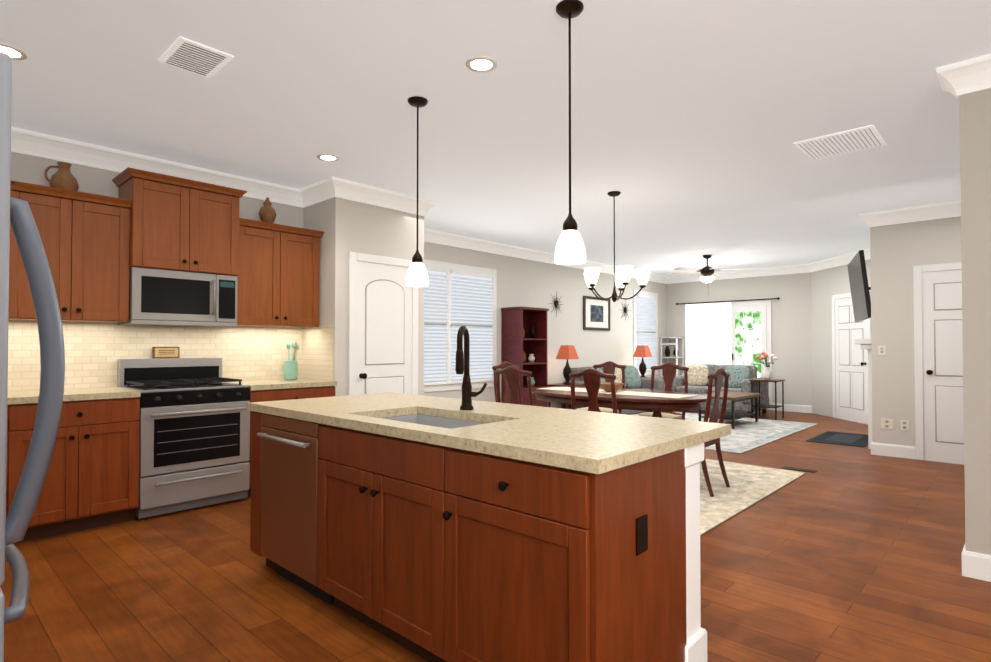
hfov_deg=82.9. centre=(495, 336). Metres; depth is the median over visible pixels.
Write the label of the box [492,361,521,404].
dining chair
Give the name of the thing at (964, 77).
crown molding
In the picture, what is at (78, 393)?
countertop
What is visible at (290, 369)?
crock
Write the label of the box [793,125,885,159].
ceiling vent
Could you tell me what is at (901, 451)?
baseboard
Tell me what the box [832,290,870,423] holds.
door
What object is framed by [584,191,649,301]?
chandelier
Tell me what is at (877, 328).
wall
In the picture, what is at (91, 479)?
base cabinet
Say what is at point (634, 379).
sofa
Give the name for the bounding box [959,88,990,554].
wall
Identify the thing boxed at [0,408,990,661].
floor
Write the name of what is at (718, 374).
dining chair
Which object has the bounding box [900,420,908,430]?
outlet
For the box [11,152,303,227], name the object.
wall
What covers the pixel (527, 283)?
wall
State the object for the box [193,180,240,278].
upper cabinet
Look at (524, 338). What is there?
bookcase
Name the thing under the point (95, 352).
backsplash
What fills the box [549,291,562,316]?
wall art
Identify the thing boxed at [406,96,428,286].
pendant light
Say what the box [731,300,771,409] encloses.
door
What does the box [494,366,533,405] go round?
dining chair
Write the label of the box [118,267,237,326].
microwave
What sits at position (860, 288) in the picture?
tv
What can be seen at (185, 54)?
ceiling vent
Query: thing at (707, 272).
ceiling fan
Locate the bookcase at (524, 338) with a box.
[501,306,548,406]
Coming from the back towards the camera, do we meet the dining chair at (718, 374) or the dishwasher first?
the dining chair at (718, 374)
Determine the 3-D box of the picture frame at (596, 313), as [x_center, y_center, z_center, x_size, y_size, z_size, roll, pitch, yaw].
[1.849,-0.423,10.220,0.030,0.600,0.860,-1,-1,43]
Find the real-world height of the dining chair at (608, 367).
1.037 m
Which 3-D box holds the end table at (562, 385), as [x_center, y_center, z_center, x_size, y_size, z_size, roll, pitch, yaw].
[1.149,1.065,8.960,0.500,0.620,0.500,-1,-1,43]
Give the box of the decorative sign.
[152,347,179,358]
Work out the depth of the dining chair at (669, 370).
6.19 m
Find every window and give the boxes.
[424,259,496,391]
[633,290,659,375]
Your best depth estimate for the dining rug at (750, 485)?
4.84 m
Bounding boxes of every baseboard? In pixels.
[772,403,811,412]
[871,442,914,458]
[961,546,990,581]
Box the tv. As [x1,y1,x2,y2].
[847,250,870,321]
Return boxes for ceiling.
[0,0,990,275]
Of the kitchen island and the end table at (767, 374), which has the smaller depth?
the kitchen island
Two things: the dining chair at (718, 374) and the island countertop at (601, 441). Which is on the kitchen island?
the island countertop at (601, 441)
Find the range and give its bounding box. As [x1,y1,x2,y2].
[117,358,249,519]
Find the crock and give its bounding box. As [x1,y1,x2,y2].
[283,342,299,379]
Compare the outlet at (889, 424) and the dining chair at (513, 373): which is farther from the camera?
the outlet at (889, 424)
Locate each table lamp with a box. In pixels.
[556,345,578,384]
[633,345,651,377]
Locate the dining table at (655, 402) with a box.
[532,382,706,417]
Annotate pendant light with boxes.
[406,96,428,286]
[554,0,585,264]
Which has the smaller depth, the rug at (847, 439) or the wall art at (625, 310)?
the rug at (847, 439)
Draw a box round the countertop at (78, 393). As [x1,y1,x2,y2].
[7,387,140,402]
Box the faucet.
[455,326,486,409]
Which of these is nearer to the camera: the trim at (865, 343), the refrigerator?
the refrigerator
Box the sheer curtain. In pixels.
[676,297,779,366]
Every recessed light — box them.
[0,43,26,59]
[317,154,338,160]
[466,56,496,72]
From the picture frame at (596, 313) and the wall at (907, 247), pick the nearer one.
the wall at (907, 247)
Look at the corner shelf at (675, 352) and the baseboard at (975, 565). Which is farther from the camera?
the corner shelf at (675, 352)
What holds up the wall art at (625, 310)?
attached to the wall at (527, 283)
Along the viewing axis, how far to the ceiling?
3.52 m
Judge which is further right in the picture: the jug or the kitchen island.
the kitchen island
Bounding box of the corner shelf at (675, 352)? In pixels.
[660,337,683,384]
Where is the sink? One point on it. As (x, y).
(442, 422)
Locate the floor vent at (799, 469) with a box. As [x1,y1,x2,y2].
[782,466,816,472]
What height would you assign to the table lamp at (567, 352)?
0.630 m
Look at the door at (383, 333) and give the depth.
5.45 m
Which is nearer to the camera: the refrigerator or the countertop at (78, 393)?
the refrigerator
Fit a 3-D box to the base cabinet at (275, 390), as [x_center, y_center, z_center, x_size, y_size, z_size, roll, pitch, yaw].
[-1.913,0.854,4.968,0.660,0.915,0.775,-1,-1,43]
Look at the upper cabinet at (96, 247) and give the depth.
3.94 m
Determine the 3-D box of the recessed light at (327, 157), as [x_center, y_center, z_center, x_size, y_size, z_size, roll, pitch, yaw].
[-1.339,-1.433,4.492,0.170,0.006,0.170,-1,-1,43]
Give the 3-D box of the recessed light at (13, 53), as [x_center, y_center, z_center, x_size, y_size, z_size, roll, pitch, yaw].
[-2.504,-1.460,2.870,0.170,0.006,0.170,-1,-1,43]
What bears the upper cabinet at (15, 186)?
attached to the wall at (25, 168)
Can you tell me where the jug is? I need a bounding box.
[44,162,78,190]
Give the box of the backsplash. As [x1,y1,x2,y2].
[8,320,333,391]
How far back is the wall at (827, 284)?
9.94 m
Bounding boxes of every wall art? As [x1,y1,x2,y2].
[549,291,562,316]
[621,302,629,318]
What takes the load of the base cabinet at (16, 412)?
on the floor
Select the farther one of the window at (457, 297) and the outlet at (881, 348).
the window at (457, 297)
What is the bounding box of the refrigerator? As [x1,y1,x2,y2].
[0,52,64,661]
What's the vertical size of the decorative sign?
0.095 m
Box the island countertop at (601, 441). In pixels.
[247,392,730,475]
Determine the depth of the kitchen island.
1.92 m
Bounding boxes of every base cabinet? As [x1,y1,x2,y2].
[6,403,25,543]
[26,395,140,540]
[224,378,336,497]
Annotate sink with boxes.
[382,414,485,428]
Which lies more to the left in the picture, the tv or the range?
the range
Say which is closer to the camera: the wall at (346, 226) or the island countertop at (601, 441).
the island countertop at (601, 441)
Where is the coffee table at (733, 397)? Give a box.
[698,391,760,428]
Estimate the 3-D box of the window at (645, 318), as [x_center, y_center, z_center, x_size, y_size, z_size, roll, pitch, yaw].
[3.109,-0.077,11.535,0.060,1.720,1.040,-1,-1,43]
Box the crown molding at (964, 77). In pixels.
[11,53,990,283]
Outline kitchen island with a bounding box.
[247,408,710,661]
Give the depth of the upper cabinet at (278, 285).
4.97 m
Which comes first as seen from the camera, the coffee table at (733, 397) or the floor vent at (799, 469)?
the floor vent at (799, 469)
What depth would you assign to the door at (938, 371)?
5.97 m
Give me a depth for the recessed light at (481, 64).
3.00 m
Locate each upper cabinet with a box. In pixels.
[9,180,20,319]
[21,183,129,322]
[117,168,192,271]
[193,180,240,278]
[237,218,323,327]
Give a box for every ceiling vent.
[158,37,233,77]
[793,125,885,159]
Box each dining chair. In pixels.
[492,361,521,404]
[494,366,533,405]
[569,368,617,413]
[576,361,625,413]
[632,362,688,419]
[701,368,729,496]
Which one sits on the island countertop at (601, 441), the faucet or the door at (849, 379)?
the faucet
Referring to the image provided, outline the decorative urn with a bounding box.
[259,197,275,222]
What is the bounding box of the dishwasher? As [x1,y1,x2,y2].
[257,413,333,604]
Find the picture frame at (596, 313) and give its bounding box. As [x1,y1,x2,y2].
[583,296,609,330]
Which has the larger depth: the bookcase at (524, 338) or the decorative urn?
the bookcase at (524, 338)
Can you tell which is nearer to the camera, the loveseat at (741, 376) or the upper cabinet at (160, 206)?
the upper cabinet at (160, 206)
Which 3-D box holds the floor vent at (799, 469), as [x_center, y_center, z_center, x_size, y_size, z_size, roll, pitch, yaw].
[3.025,1.319,5.591,0.300,0.004,0.110,-1,-1,43]
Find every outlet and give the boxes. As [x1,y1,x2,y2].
[878,345,885,355]
[881,418,893,428]
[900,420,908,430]
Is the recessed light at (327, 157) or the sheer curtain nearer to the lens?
the recessed light at (327, 157)
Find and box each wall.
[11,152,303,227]
[304,197,423,395]
[424,242,666,407]
[667,272,811,405]
[811,259,870,416]
[870,226,884,443]
[883,216,961,446]
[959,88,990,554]
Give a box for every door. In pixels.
[348,252,417,394]
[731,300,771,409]
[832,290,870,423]
[913,262,963,464]
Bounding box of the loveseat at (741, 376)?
[672,364,768,416]
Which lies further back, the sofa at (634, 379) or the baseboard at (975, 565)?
the sofa at (634, 379)
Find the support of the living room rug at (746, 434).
on the floor
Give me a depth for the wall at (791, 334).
10.69 m
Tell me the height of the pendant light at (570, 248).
1.139 m
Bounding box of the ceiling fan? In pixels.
[671,255,748,282]
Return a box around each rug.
[676,412,816,453]
[700,459,805,534]
[806,431,867,446]
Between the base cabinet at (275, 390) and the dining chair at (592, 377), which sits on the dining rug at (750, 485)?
the dining chair at (592, 377)
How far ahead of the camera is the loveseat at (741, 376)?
10.27 m
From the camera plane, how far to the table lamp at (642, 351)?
10.71 m
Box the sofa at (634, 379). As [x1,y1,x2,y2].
[562,365,663,414]
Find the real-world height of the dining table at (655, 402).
0.835 m
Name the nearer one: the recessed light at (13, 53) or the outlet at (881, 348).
the recessed light at (13, 53)
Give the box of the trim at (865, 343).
[854,339,871,448]
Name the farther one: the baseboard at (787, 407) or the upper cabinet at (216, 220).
the baseboard at (787, 407)
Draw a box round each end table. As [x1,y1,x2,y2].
[548,383,586,408]
[749,352,784,419]

